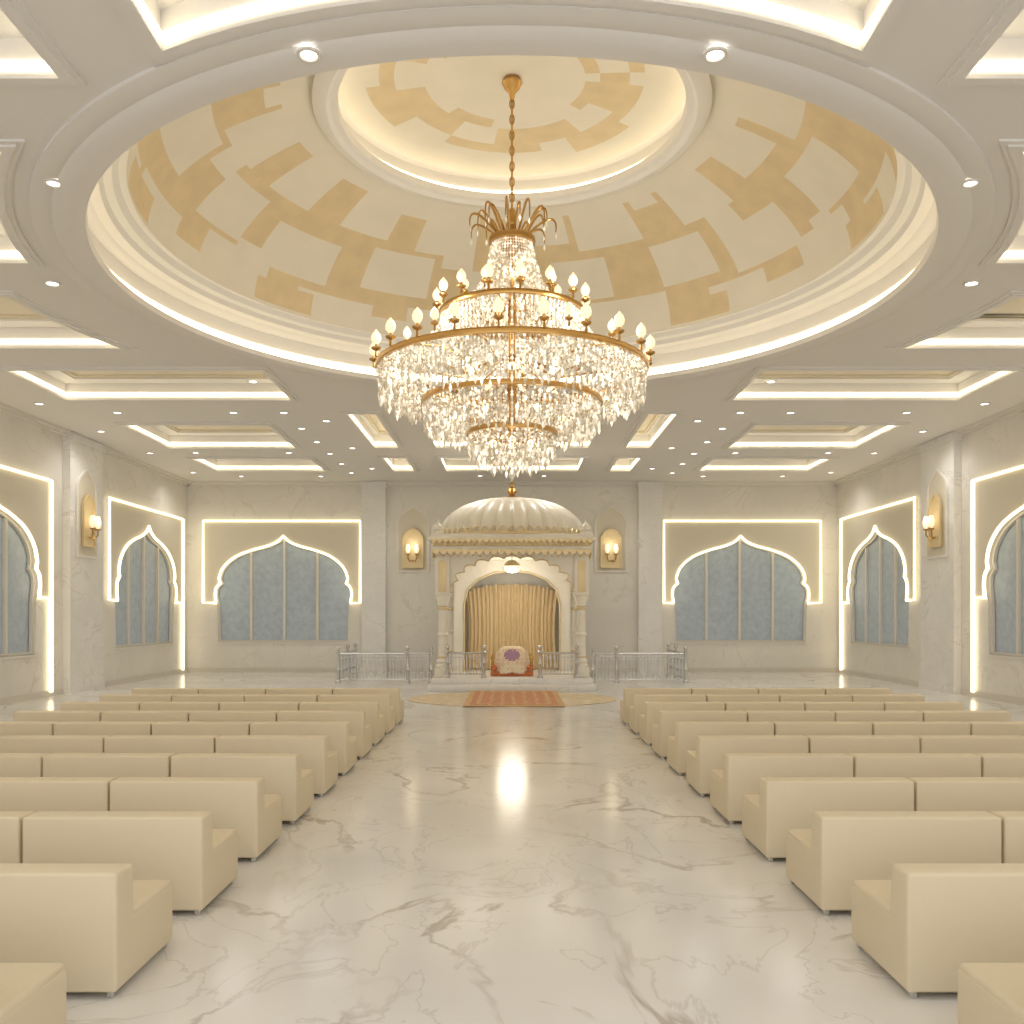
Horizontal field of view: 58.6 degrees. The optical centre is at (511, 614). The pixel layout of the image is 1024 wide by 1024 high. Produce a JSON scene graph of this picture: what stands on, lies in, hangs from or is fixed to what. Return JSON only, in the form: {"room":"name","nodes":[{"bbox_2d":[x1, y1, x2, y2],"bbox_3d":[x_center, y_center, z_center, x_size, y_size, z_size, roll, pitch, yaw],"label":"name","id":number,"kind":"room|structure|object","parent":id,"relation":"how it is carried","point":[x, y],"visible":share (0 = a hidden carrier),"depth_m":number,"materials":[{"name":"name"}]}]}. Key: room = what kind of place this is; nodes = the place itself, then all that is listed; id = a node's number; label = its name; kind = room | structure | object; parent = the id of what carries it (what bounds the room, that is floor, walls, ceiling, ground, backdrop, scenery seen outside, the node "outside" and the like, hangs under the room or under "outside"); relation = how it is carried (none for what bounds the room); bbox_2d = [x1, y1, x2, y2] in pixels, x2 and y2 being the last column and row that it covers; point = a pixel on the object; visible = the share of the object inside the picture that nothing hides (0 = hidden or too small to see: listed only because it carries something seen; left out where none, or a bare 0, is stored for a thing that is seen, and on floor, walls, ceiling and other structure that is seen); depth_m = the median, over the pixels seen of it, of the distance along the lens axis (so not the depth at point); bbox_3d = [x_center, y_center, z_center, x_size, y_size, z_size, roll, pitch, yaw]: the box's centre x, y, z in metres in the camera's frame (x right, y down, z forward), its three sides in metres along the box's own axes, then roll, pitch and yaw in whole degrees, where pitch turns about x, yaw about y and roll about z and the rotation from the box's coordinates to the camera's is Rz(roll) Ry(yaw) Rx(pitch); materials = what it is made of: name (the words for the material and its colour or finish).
{"room":"sikh temple hall","nodes":[
{"label":"sikh temple hall","id":0,"kind":"room"},
{"bbox_2d":[0,412,186,697],"bbox_3d":[-13.000,-1.570,16.500,0.400,7.940,39.000,0,0,0],"label":"wall","id":1,"kind":"structure","parent":0,"point":[27,447],"depth_m":26.00,"materials":[{"name":"stone"}]},
{"bbox_2d":[0,468,48,659],"bbox_3d":[-12.875,-1.290,22.000,0.250,4.820,6.400,0,0,0],"label":"window","id":2,"kind":"structure","parent":1,"relation":"in","point":[26,497],"depth_m":23.96,"materials":[{"name":"beige paint"}]},
{"bbox_2d":[0,465,52,691],"bbox_3d":[-12.720,-0.805,22.005,0.095,5.870,6.499,0,0,0],"label":"led light outline","id":3,"kind":"object","parent":2,"relation":"attached to","point":[50,481],"visible":1,"depth_m":25.15,"materials":[{"name":"beige plastic"}]},
{"bbox_2d":[62,431,104,693],"bbox_3d":[-12.670,-1.485,27.050,0.260,7.470,2.200,0,0,0],"label":"pillar","id":4,"kind":"structure","parent":1,"relation":"attached to","point":[82,577],"depth_m":26.62,"materials":[{"name":"stone"}]},
{"bbox_2d":[75,469,97,558],"bbox_3d":[-12.550,-2.995,26.950,0.060,2.630,1.300,0,0,0],"label":"wall niche","id":5,"kind":"object","parent":1,"relation":"attached to","point":[85,483],"visible":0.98,"depth_m":26.70,"materials":[{"name":"white"}]},
{"bbox_2d":[81,494,101,547],"bbox_3d":[-12.370,-2.785,26.950,0.340,1.570,0.720,0,0,0],"label":"wall sconce","id":6,"kind":"object","parent":5,"relation":"attached to","point":[91,523],"visible":1,"depth_m":26.86,"materials":[{"name":"gold metal"}]},
{"bbox_2d":[0,668,187,704],"bbox_3d":[-12.775,2.165,16.500,0.050,0.170,39.000,0,0,0],"label":"baseboard","id":7,"kind":"structure","parent":1,"relation":"attached to","point":[25,697],"depth_m":28.64,"materials":[{"name":"beige stone"}]},
{"bbox_2d":[0,402,190,485],"bbox_3d":[-12.690,-5.165,16.500,0.220,0.150,39.000,0,0,0],"label":"trim","id":8,"kind":"structure","parent":1,"relation":"attached to","point":[4,408],"depth_m":25.89,"materials":[{"name":"white"}]},
{"bbox_2d":[107,498,181,649],"bbox_3d":[-12.875,-1.290,32.075,0.250,4.820,6.450,0,0,0],"label":"window","id":9,"kind":"structure","parent":1,"relation":"in","point":[128,522],"depth_m":31.95,"materials":[{"name":"beige paint"}]},
{"bbox_2d":[108,497,183,669],"bbox_3d":[-12.720,-0.805,32.080,0.095,5.870,6.549,0,0,0],"label":"led light outline","id":10,"kind":"object","parent":9,"relation":"attached to","point":[149,529],"visible":1,"depth_m":31.68,"materials":[{"name":"beige plastic"}]},
{"bbox_2d":[0,672,1023,1023],"bbox_3d":[0.000,2.350,16.700,26.400,0.200,39.400,0,0,0],"label":"floor","id":11,"kind":"structure","parent":0,"point":[475,865],"depth_m":7.12,"materials":[{"name":"stone"}]},
{"bbox_2d":[0,811,33,862],"bbox_3d":[-4.355,1.880,7.260,1.350,0.740,0.900,0,0,0],"label":"sofa","id":12,"kind":"object","parent":11,"relation":"on","point":[11,822],"visible":0.11,"depth_m":6.81,"materials":[{"name":"beige leather"}]},
{"bbox_2d":[0,753,49,776],"bbox_3d":[-5.725,1.880,10.220,1.350,0.740,0.900,0,0,0],"label":"sofa","id":13,"kind":"object","parent":11,"relation":"on","point":[11,764],"visible":0.17,"depth_m":9.77,"materials":[{"name":"beige leather"}]},
{"bbox_2d":[0,721,57,735],"bbox_3d":[-7.095,1.880,13.180,1.350,0.740,0.900,0,0,0],"label":"sofa","id":14,"kind":"object","parent":11,"relation":"on","point":[6,727],"visible":0.12,"depth_m":12.73,"materials":[{"name":"beige leather"}]},
{"bbox_2d":[0,963,65,1023],"bbox_3d":[-2.985,1.880,4.300,1.350,0.740,0.900,0,0,0],"label":"sofa","id":15,"kind":"object","parent":11,"relation":"on","point":[30,993],"visible":1,"depth_m":4.51,"materials":[{"name":"beige leather"}]},
{"bbox_2d":[0,735,108,753],"bbox_3d":[-5.725,1.880,11.700,1.350,0.740,0.900,0,0,0],"label":"sofa","id":16,"kind":"object","parent":11,"relation":"on","point":[50,744],"visible":0.12,"depth_m":11.25,"materials":[{"name":"beige leather"}]},
{"bbox_2d":[0,777,116,812],"bbox_3d":[-4.355,1.880,8.740,1.350,0.740,0.900,0,0,0],"label":"sofa","id":17,"kind":"object","parent":11,"relation":"on","point":[35,794],"visible":0.2,"depth_m":8.29,"materials":[{"name":"beige leather"}]},
{"bbox_2d":[13,711,103,721],"bbox_3d":[-7.095,1.880,14.660,1.350,0.740,0.900,0,0,0],"label":"sofa","id":18,"kind":"object","parent":11,"relation":"on","point":[59,716],"visible":0.12,"depth_m":14.21,"materials":[{"name":"beige leather"}]},
{"bbox_2d":[0,863,171,997],"bbox_3d":[-2.985,1.880,5.780,1.350,0.740,0.900,0,0,0],"label":"sofa","id":19,"kind":"object","parent":11,"relation":"on","point":[103,924],"visible":0.99,"depth_m":5.33,"materials":[{"name":"beige leather"}]},
{"bbox_2d":[60,702,141,710],"bbox_3d":[-7.095,1.880,16.140,1.350,0.740,0.900,0,0,0],"label":"sofa","id":20,"kind":"object","parent":11,"relation":"on","point":[65,706],"visible":0.18,"depth_m":15.69,"materials":[{"name":"beige leather"}]},
{"bbox_2d":[54,721,154,735],"bbox_3d":[-5.725,1.880,13.180,1.350,0.740,0.900,0,0,0],"label":"sofa","id":21,"kind":"object","parent":11,"relation":"on","point":[110,728],"visible":0.12,"depth_m":12.73,"materials":[{"name":"beige leather"}]},
{"bbox_2d":[43,753,175,778],"bbox_3d":[-4.355,1.880,10.220,1.350,0.740,0.900,0,0,0],"label":"sofa","id":22,"kind":"object","parent":11,"relation":"on","point":[117,765],"visible":0.19,"depth_m":9.77,"materials":[{"name":"beige leather"}]},
{"bbox_2d":[23,811,237,914],"bbox_3d":[-2.985,1.880,7.260,1.350,0.740,0.900,0,0,0],"label":"sofa","id":23,"kind":"object","parent":11,"relation":"on","point":[183,848],"visible":0.72,"depth_m":6.81,"materials":[{"name":"beige leather"}]},
{"bbox_2d":[101,711,191,721],"bbox_3d":[-5.725,1.880,14.660,1.350,0.740,0.900,0,0,0],"label":"sofa","id":24,"kind":"object","parent":11,"relation":"on","point":[156,716],"visible":0.14,"depth_m":14.21,"materials":[{"name":"beige leather"}]},
{"bbox_2d":[104,735,218,753],"bbox_3d":[-4.355,1.880,11.700,1.350,0.740,0.900,0,0,0],"label":"sofa","id":25,"kind":"object","parent":11,"relation":"on","point":[176,744],"visible":0.22,"depth_m":11.25,"materials":[{"name":"beige leather"}]},
{"bbox_2d":[140,702,221,710],"bbox_3d":[-5.725,1.880,16.140,1.350,0.740,0.900,0,0,0],"label":"sofa","id":26,"kind":"object","parent":11,"relation":"on","point":[144,706],"visible":0.11,"depth_m":15.69,"materials":[{"name":"beige leather"}]},
{"bbox_2d":[110,777,281,861],"bbox_3d":[-2.985,1.880,8.740,1.350,0.740,0.900,0,0,0],"label":"sofa","id":27,"kind":"object","parent":11,"relation":"on","point":[241,804],"visible":0.68,"depth_m":8.29,"materials":[{"name":"beige leather"}]},
{"bbox_2d":[152,721,251,735],"bbox_3d":[-4.355,1.880,13.180,1.350,0.740,0.900,0,0,0],"label":"sofa","id":28,"kind":"object","parent":11,"relation":"on","point":[219,728],"visible":0.15,"depth_m":12.73,"materials":[{"name":"beige leather"}]},
{"bbox_2d":[189,711,278,722],"bbox_3d":[-4.355,1.880,14.660,1.350,0.740,0.900,0,0,0],"label":"sofa","id":29,"kind":"object","parent":11,"relation":"on","point":[252,716],"visible":0.12,"depth_m":14.21,"materials":[{"name":"beige leather"}]},
{"bbox_2d":[171,753,313,824],"bbox_3d":[-2.985,1.880,10.220,1.350,0.740,0.900,0,0,0],"label":"sofa","id":30,"kind":"object","parent":11,"relation":"on","point":[283,775],"visible":0.59,"depth_m":9.77,"materials":[{"name":"beige leather"}]},
{"bbox_2d":[220,702,300,710],"bbox_3d":[-4.355,1.880,16.140,1.350,0.740,0.900,0,0,0],"label":"sofa","id":31,"kind":"object","parent":11,"relation":"on","point":[224,706],"visible":0.1,"depth_m":15.69,"materials":[{"name":"beige leather"}]},
{"bbox_2d":[215,735,337,796],"bbox_3d":[-2.985,1.880,11.700,1.350,0.740,0.900,0,0,0],"label":"sofa","id":32,"kind":"object","parent":11,"relation":"on","point":[313,749],"visible":0.57,"depth_m":11.25,"materials":[{"name":"beige leather"}]},
{"bbox_2d":[250,721,356,775],"bbox_3d":[-2.985,1.880,13.180,1.350,0.740,0.900,0,0,0],"label":"sofa","id":33,"kind":"object","parent":11,"relation":"on","point":[339,740],"visible":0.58,"depth_m":12.73,"materials":[{"name":"beige leather"}]},
{"bbox_2d":[277,711,371,758],"bbox_3d":[-2.985,1.880,14.660,1.350,0.740,0.900,0,0,0],"label":"sofa","id":34,"kind":"object","parent":11,"relation":"on","point":[358,727],"visible":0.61,"depth_m":14.21,"materials":[{"name":"beige leather"}]},
{"bbox_2d":[299,702,384,745],"bbox_3d":[-2.985,1.880,16.140,1.350,0.740,0.900,0,0,0],"label":"sofa","id":35,"kind":"object","parent":11,"relation":"on","point":[373,716],"visible":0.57,"depth_m":15.69,"materials":[{"name":"beige leather"}]},
{"bbox_2d":[318,694,394,733],"bbox_3d":[-2.985,1.880,17.620,1.350,0.740,0.900,0,0,0],"label":"sofa","id":36,"kind":"object","parent":11,"relation":"on","point":[384,700],"visible":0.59,"depth_m":17.17,"materials":[{"name":"beige leather"}]},
{"bbox_2d":[335,643,432,682],"bbox_3d":[-4.215,1.635,31.850,3.250,1.230,3.476,0,0,0],"label":"metal railing","id":37,"kind":"object","parent":11,"relation":"on","point":[346,660],"visible":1,"depth_m":30.19,"materials":[{"name":"silver metal"}]},
{"bbox_2d":[427,668,596,690],"bbox_3d":[0.000,2.075,30.250,5.000,0.350,6.700,0,0,0],"label":"platform","id":38,"kind":"object","parent":11,"relation":"on","point":[455,682],"visible":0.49,"depth_m":27.30,"materials":[{"name":"stone"}]},
{"bbox_2d":[428,480,595,676],"bbox_3d":[0.000,-1.385,30.125,5.120,6.570,5.230,0,0,0],"label":"canopy","id":39,"kind":"object","parent":38,"relation":"on","point":[511,570],"visible":0.98,"depth_m":29.28,"materials":[{"name":"stone"}]},
{"bbox_2d":[467,583,556,668],"bbox_3d":[0.000,0.382,31.900,3.200,2.996,0.130,0,0,0],"label":"curtain","id":40,"kind":"object","parent":39,"relation":"hanging from","point":[500,616],"depth_m":31.90,"materials":[{"name":"gold fabric"}]},
{"bbox_2d":[490,646,533,675],"bbox_3d":[0.000,1.440,28.785,1.360,0.920,1.190,0,0,0],"label":"draped scripture throne","id":41,"kind":"object","parent":38,"relation":"on","point":[509,660],"visible":1,"depth_m":28.28,"materials":[{"name":"beige fabric"}]},
{"bbox_2d":[407,692,616,705],"bbox_3d":[0.000,2.243,24.500,5.600,0.014,4.400,0,0,0],"label":"carpet","id":42,"kind":"object","parent":11,"relation":"on","point":[449,699],"visible":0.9,"depth_m":24.18,"materials":[{"name":"beige carpet"}]},
{"bbox_2d":[463,691,564,706],"bbox_3d":[0.050,2.226,24.550,2.500,0.020,4.500,0,0,0],"label":"patterned carpet","id":43,"kind":"object","parent":42,"relation":"on","point":[475,698],"visible":1,"depth_m":24.01,"materials":[{"name":"orange carpet"}]},
{"bbox_2d":[591,643,688,682],"bbox_3d":[4.215,1.635,31.850,3.250,1.230,3.476,0,0,0],"label":"metal railing","id":44,"kind":"object","parent":11,"relation":"on","point":[676,660],"visible":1,"depth_m":30.19,"materials":[{"name":"silver metal"}]},
{"bbox_2d":[629,694,705,733],"bbox_3d":[2.985,1.880,17.620,1.350,0.740,0.900,0,0,0],"label":"sofa","id":45,"kind":"object","parent":11,"relation":"on","point":[639,700],"visible":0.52,"depth_m":17.17,"materials":[{"name":"beige leather"}]},
{"bbox_2d":[639,702,724,745],"bbox_3d":[2.985,1.880,16.140,1.350,0.740,0.900,0,0,0],"label":"sofa","id":46,"kind":"object","parent":11,"relation":"on","point":[650,716],"visible":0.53,"depth_m":15.69,"materials":[{"name":"beige leather"}]},
{"bbox_2d":[652,711,746,758],"bbox_3d":[2.985,1.880,14.660,1.350,0.740,0.900,0,0,0],"label":"sofa","id":47,"kind":"object","parent":11,"relation":"on","point":[665,727],"visible":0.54,"depth_m":14.21,"materials":[{"name":"beige leather"}]},
{"bbox_2d":[667,721,773,775],"bbox_3d":[2.985,1.880,13.180,1.350,0.740,0.900,0,0,0],"label":"sofa","id":48,"kind":"object","parent":11,"relation":"on","point":[684,740],"visible":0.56,"depth_m":12.73,"materials":[{"name":"beige leather"}]},
{"bbox_2d":[686,735,808,796],"bbox_3d":[2.985,1.880,11.700,1.350,0.740,0.900,0,0,0],"label":"sofa","id":49,"kind":"object","parent":11,"relation":"on","point":[710,749],"visible":0.59,"depth_m":11.25,"materials":[{"name":"beige leather"}]},
{"bbox_2d":[723,702,803,710],"bbox_3d":[4.355,1.880,16.140,1.350,0.740,0.900,0,0,0],"label":"sofa","id":50,"kind":"object","parent":11,"relation":"on","point":[729,706],"visible":0.16,"depth_m":15.69,"materials":[{"name":"beige leather"}]},
{"bbox_2d":[710,753,852,824],"bbox_3d":[2.985,1.880,10.220,1.350,0.740,0.900,0,0,0],"label":"sofa","id":51,"kind":"object","parent":11,"relation":"on","point":[740,775],"visible":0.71,"depth_m":9.77,"materials":[{"name":"beige leather"}]},
{"bbox_2d":[745,711,834,722],"bbox_3d":[4.355,1.880,14.660,1.350,0.740,0.900,0,0,0],"label":"sofa","id":52,"kind":"object","parent":11,"relation":"on","point":[770,716],"visible":0.12,"depth_m":14.21,"materials":[{"name":"beige leather"}]},
{"bbox_2d":[772,721,871,735],"bbox_3d":[4.355,1.880,13.180,1.350,0.740,0.900,0,0,0],"label":"sofa","id":53,"kind":"object","parent":11,"relation":"on","point":[804,728],"visible":0.12,"depth_m":12.73,"materials":[{"name":"beige leather"}]},
{"bbox_2d":[742,777,913,861],"bbox_3d":[2.985,1.880,8.740,1.350,0.740,0.900,0,0,0],"label":"sofa","id":54,"kind":"object","parent":11,"relation":"on","point":[782,804],"visible":0.65,"depth_m":8.29,"materials":[{"name":"beige leather"}]},
{"bbox_2d":[802,702,883,710],"bbox_3d":[5.725,1.880,16.140,1.350,0.740,0.900,0,0,0],"label":"sofa","id":55,"kind":"object","parent":11,"relation":"on","point":[808,706],"visible":0.13,"depth_m":15.69,"materials":[{"name":"beige leather"}]},
{"bbox_2d":[805,735,919,753],"bbox_3d":[4.355,1.880,11.700,1.350,0.740,0.900,0,0,0],"label":"sofa","id":56,"kind":"object","parent":11,"relation":"on","point":[847,744],"visible":0.16,"depth_m":11.25,"materials":[{"name":"beige leather"}]},
{"bbox_2d":[832,711,922,721],"bbox_3d":[5.725,1.880,14.660,1.350,0.740,0.900,0,0,0],"label":"sofa","id":57,"kind":"object","parent":11,"relation":"on","point":[867,716],"visible":0.17,"depth_m":14.21,"materials":[{"name":"beige leather"}]},
{"bbox_2d":[786,811,1000,914],"bbox_3d":[2.985,1.880,7.260,1.350,0.740,0.900,0,0,0],"label":"sofa","id":58,"kind":"object","parent":11,"relation":"on","point":[840,848],"visible":0.81,"depth_m":6.81,"materials":[{"name":"beige leather"}]},
{"bbox_2d":[848,753,980,778],"bbox_3d":[4.355,1.880,10.220,1.350,0.740,0.900,0,0,0],"label":"sofa","id":59,"kind":"object","parent":11,"relation":"on","point":[905,765],"visible":0.23,"depth_m":9.77,"materials":[{"name":"beige leather"}]},
{"bbox_2d":[869,721,969,735],"bbox_3d":[5.725,1.880,13.180,1.350,0.740,0.900,0,0,0],"label":"sofa","id":60,"kind":"object","parent":11,"relation":"on","point":[913,728],"visible":0.11,"depth_m":12.73,"materials":[{"name":"beige leather"}]},
{"bbox_2d":[882,702,963,710],"bbox_3d":[7.095,1.880,16.140,1.350,0.740,0.900,0,0,0],"label":"sofa","id":61,"kind":"object","parent":11,"relation":"on","point":[888,706],"visible":0.13,"depth_m":15.69,"materials":[{"name":"beige leather"}]},
{"bbox_2d":[852,863,1023,997],"bbox_3d":[2.985,1.880,5.780,1.350,0.740,0.900,0,0,0],"label":"sofa","id":62,"kind":"object","parent":11,"relation":"on","point":[920,924],"visible":1,"depth_m":5.33,"materials":[{"name":"beige leather"}]},
{"bbox_2d":[907,777,1023,812],"bbox_3d":[4.355,1.880,8.740,1.350,0.740,0.900,0,0,0],"label":"sofa","id":63,"kind":"object","parent":11,"relation":"on","point":[988,794],"visible":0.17,"depth_m":8.29,"materials":[{"name":"beige leather"}]},
{"bbox_2d":[920,711,1010,721],"bbox_3d":[7.095,1.880,14.660,1.350,0.740,0.900,0,0,0],"label":"sofa","id":64,"kind":"object","parent":11,"relation":"on","point":[963,716],"visible":0.11,"depth_m":14.21,"materials":[{"name":"beige leather"}]},
{"bbox_2d":[915,735,1023,753],"bbox_3d":[5.725,1.880,11.700,1.350,0.740,0.900,0,0,0],"label":"sofa","id":65,"kind":"object","parent":11,"relation":"on","point":[972,744],"visible":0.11,"depth_m":11.25,"materials":[{"name":"beige leather"}]},
{"bbox_2d":[958,963,1023,1023],"bbox_3d":[2.985,1.880,4.300,1.350,0.740,0.900,0,0,0],"label":"sofa","id":66,"kind":"object","parent":11,"relation":"on","point":[988,993],"visible":1,"depth_m":4.52,"materials":[{"name":"beige leather"}]},
{"bbox_2d":[966,721,1023,735],"bbox_3d":[7.095,1.880,13.180,1.350,0.740,0.900,0,0,0],"label":"sofa","id":67,"kind":"object","parent":11,"relation":"on","point":[976,727],"visible":0.11,"depth_m":12.73,"materials":[{"name":"beige leather"}]},
{"bbox_2d":[974,753,1023,776],"bbox_3d":[5.725,1.880,10.220,1.350,0.740,0.900,0,0,0],"label":"sofa","id":68,"kind":"object","parent":11,"relation":"on","point":[992,764],"visible":0.15,"depth_m":9.77,"materials":[{"name":"beige leather"}]},
{"bbox_2d":[990,811,1023,862],"bbox_3d":[4.355,1.880,7.260,1.350,0.740,0.900,0,0,0],"label":"sofa","id":69,"kind":"object","parent":11,"relation":"on","point":[1012,822],"visible":0.12,"depth_m":6.81,"materials":[{"name":"beige leather"}]},
{"bbox_2d":[0,0,1023,480],"bbox_3d":[0.000,-5.305,16.700,26.400,0.130,39.400,0,0,0],"label":"ceiling","id":70,"kind":"structure","parent":0,"point":[93,36],"depth_m":20.76,"materials":[{"name":"white paint"}]},
{"bbox_2d":[29,5,994,393],"bbox_3d":[0.000,-6.785,14.650,13.690,3.250,13.690,0,0,0],"label":"dome cornice","id":71,"kind":"object","parent":70,"relation":"attached to","point":[90,226],"visible":0.81,"depth_m":12.62,"materials":[{"name":"white paint"}]},
{"bbox_2d":[369,75,654,479],"bbox_3d":[0.000,-5.370,14.650,4.506,6.440,4.551,0,0,-44],"label":"chandelier","id":72,"kind":"object","parent":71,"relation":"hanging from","point":[511,241],"visible":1,"depth_m":13.97,"materials":[{"name":"gold metal"}]},
{"bbox_2d":[111,161,912,381],"bbox_3d":[0.000,-6.735,14.650,12.720,2.830,12.720,0,0,0],"label":"led strip","id":73,"kind":"object","parent":71,"relation":"attached to","point":[352,368],"depth_m":18.20,"materials":[{"name":"white plastic"}]},
{"bbox_2d":[0,0,1023,471],"bbox_3d":[0.000,-5.216,18.300,21.900,0.054,29.700,0,0,0],"label":"trim","id":74,"kind":"structure","parent":70,"relation":"attached to","point":[66,75],"depth_m":10.66,"materials":[{"name":"white paint"}]},
{"bbox_2d":[0,0,1023,465],"bbox_3d":[0.000,-5.537,18.300,21.800,0.395,29.600,0,0,0],"label":"coffer recess","id":75,"kind":"object","parent":70,"relation":"attached to","point":[17,321],"visible":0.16,"depth_m":21.68,"materials":[{"name":"white paint"}]},
{"bbox_2d":[126,55,897,343],"bbox_3d":[0.000,-7.315,14.650,11.400,2.570,11.400,0,0,0],"label":"dome","id":76,"kind":"object","parent":70,"relation":"attached to","point":[248,190],"depth_m":16.27,"materials":[{"name":"beige paint"}]},
{"bbox_2d":[187,486,836,667],"bbox_3d":[0.000,-1.570,36.200,26.400,7.940,0.400,0,0,0],"label":"wall","id":77,"kind":"structure","parent":0,"point":[412,613],"depth_m":36.00,"materials":[{"name":"stone"}]},
{"bbox_2d":[204,522,358,642],"bbox_3d":[-9.065,-1.290,36.075,6.170,4.820,0.250,0,0,0],"label":"window","id":78,"kind":"structure","parent":77,"relation":"in","point":[223,541],"depth_m":36.16,"materials":[{"name":"grey glass"}]},
{"bbox_2d":[202,520,360,603],"bbox_3d":[-9.065,-2.083,35.920,6.247,3.303,0.090,0,0,0],"label":"led light outline","id":79,"kind":"object","parent":78,"relation":"attached to","point":[359,521],"visible":1,"depth_m":35.89,"materials":[{"name":"beige plastic"}]},
{"bbox_2d":[360,481,387,672],"bbox_3d":[-5.415,-1.485,35.830,1.030,7.470,0.340,0,0,0],"label":"trim","id":80,"kind":"structure","parent":77,"relation":"attached to","point":[373,492],"depth_m":35.70,"materials":[{"name":"stone"}]},
{"bbox_2d":[396,506,429,571],"bbox_3d":[-3.900,-2.995,35.970,1.300,2.630,0.060,0,0,0],"label":"wall niche","id":81,"kind":"object","parent":77,"relation":"attached to","point":[412,517],"visible":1,"depth_m":35.98,"materials":[{"name":"white"}]},
{"bbox_2d":[402,528,423,567],"bbox_3d":[-3.900,-2.635,35.791,0.840,1.570,0.338,0,0,0],"label":"wall sconce","id":82,"kind":"object","parent":81,"relation":"attached to","point":[412,540],"visible":1,"depth_m":35.91,"materials":[{"name":"gold metal"}]},
{"bbox_2d":[188,668,835,671],"bbox_3d":[0.000,2.165,35.975,25.600,0.170,0.050,0,0,0],"label":"baseboard","id":83,"kind":"structure","parent":77,"relation":"attached to","point":[189,669],"depth_m":35.95,"materials":[{"name":"beige stone"}]},
{"bbox_2d":[187,481,837,485],"bbox_3d":[0.000,-5.165,35.890,25.600,0.150,0.220,0,0,0],"label":"trim","id":84,"kind":"structure","parent":77,"relation":"attached to","point":[193,483],"depth_m":35.82,"materials":[{"name":"white paint"}]},
{"bbox_2d":[594,506,627,571],"bbox_3d":[3.900,-2.995,35.970,1.300,2.630,0.060,0,0,0],"label":"wall niche","id":85,"kind":"object","parent":77,"relation":"attached to","point":[610,517],"visible":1,"depth_m":35.98,"materials":[{"name":"white"}]},
{"bbox_2d":[600,528,621,567],"bbox_3d":[3.900,-2.635,35.791,0.840,1.570,0.338,0,0,0],"label":"wall sconce","id":86,"kind":"object","parent":85,"relation":"attached to","point":[610,540],"visible":1,"depth_m":35.91,"materials":[{"name":"gold metal"}]},
{"bbox_2d":[636,481,663,672],"bbox_3d":[5.415,-1.485,35.830,1.030,7.470,0.340,0,0,0],"label":"pillar","id":87,"kind":"structure","parent":77,"relation":"attached to","point":[649,492],"depth_m":35.70,"materials":[{"name":"stone"}]},
{"bbox_2d":[665,522,819,642],"bbox_3d":[9.065,-1.290,36.075,6.170,4.820,0.250,0,0,0],"label":"window","id":88,"kind":"structure","parent":77,"relation":"in","point":[800,541],"depth_m":36.16,"materials":[{"name":"grey glass"}]},
{"bbox_2d":[663,520,821,603],"bbox_3d":[9.065,-2.083,35.920,6.247,3.303,0.090,0,0,0],"label":"led light outline","id":89,"kind":"object","parent":88,"relation":"attached to","point":[664,521],"visible":1,"depth_m":35.89,"materials":[{"name":"beige plastic"}]},
{"bbox_2d":[837,412,1023,697],"bbox_3d":[13.000,-1.570,16.500,0.400,7.940,39.000,0,0,0],"label":"wall","id":90,"kind":"structure","parent":0,"point":[996,447],"depth_m":26.00,"materials":[{"name":"stone"}]},
{"bbox_2d":[842,498,916,649],"bbox_3d":[12.875,-1.290,32.075,0.250,4.820,6.450,0,0,0],"label":"window","id":91,"kind":"structure","parent":90,"relation":"in","point":[895,522],"depth_m":31.95,"materials":[{"name":"grey glass"}]},
{"bbox_2d":[840,497,915,669],"bbox_3d":[12.720,-0.805,32.080,0.095,5.870,6.549,0,0,0],"label":"led light outline","id":92,"kind":"object","parent":91,"relation":"attached to","point":[874,529],"visible":1,"depth_m":31.68,"materials":[{"name":"beige plastic"}]},
{"bbox_2d":[833,402,1023,484],"bbox_3d":[12.690,-5.165,16.500,0.220,0.150,39.000,0,0,0],"label":"trim","id":93,"kind":"structure","parent":90,"relation":"attached to","point":[1018,408],"depth_m":25.89,"materials":[{"name":"white paint"}]},
{"bbox_2d":[836,668,1023,704],"bbox_3d":[12.775,2.165,16.500,0.050,0.170,39.000,0,0,0],"label":"baseboard","id":94,"kind":"structure","parent":90,"relation":"attached to","point":[998,697],"depth_m":28.64,"materials":[{"name":"beige stone"}]},
{"bbox_2d":[926,469,948,558],"bbox_3d":[12.550,-2.995,26.950,0.060,2.630,1.300,0,0,0],"label":"wall niche","id":95,"kind":"object","parent":90,"relation":"attached to","point":[938,483],"visible":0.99,"depth_m":26.70,"materials":[{"name":"white"}]},
{"bbox_2d":[922,494,942,547],"bbox_3d":[12.370,-2.785,26.950,0.340,1.570,0.720,0,0,0],"label":"wall sconce","id":96,"kind":"object","parent":95,"relation":"attached to","point":[932,523],"visible":1,"depth_m":26.86,"materials":[{"name":"gold metal"}]},
{"bbox_2d":[919,431,961,693],"bbox_3d":[12.670,-1.485,27.050,0.260,7.470,2.200,0,0,0],"label":"pillar","id":97,"kind":"structure","parent":90,"relation":"attached to","point":[940,577],"depth_m":26.61,"materials":[{"name":"stone"}]},
{"bbox_2d":[975,468,1023,659],"bbox_3d":[12.875,-1.290,22.000,0.250,4.820,6.400,0,0,0],"label":"window","id":98,"kind":"structure","parent":90,"relation":"in","point":[997,497],"depth_m":23.96,"materials":[{"name":"beige paint"}]},
{"bbox_2d":[971,465,1023,691],"bbox_3d":[12.720,-0.805,22.005,0.095,5.870,6.499,0,0,0],"label":"led light outline","id":99,"kind":"object","parent":98,"relation":"attached to","point":[973,481],"visible":1,"depth_m":25.15,"materials":[{"name":"beige plastic"}]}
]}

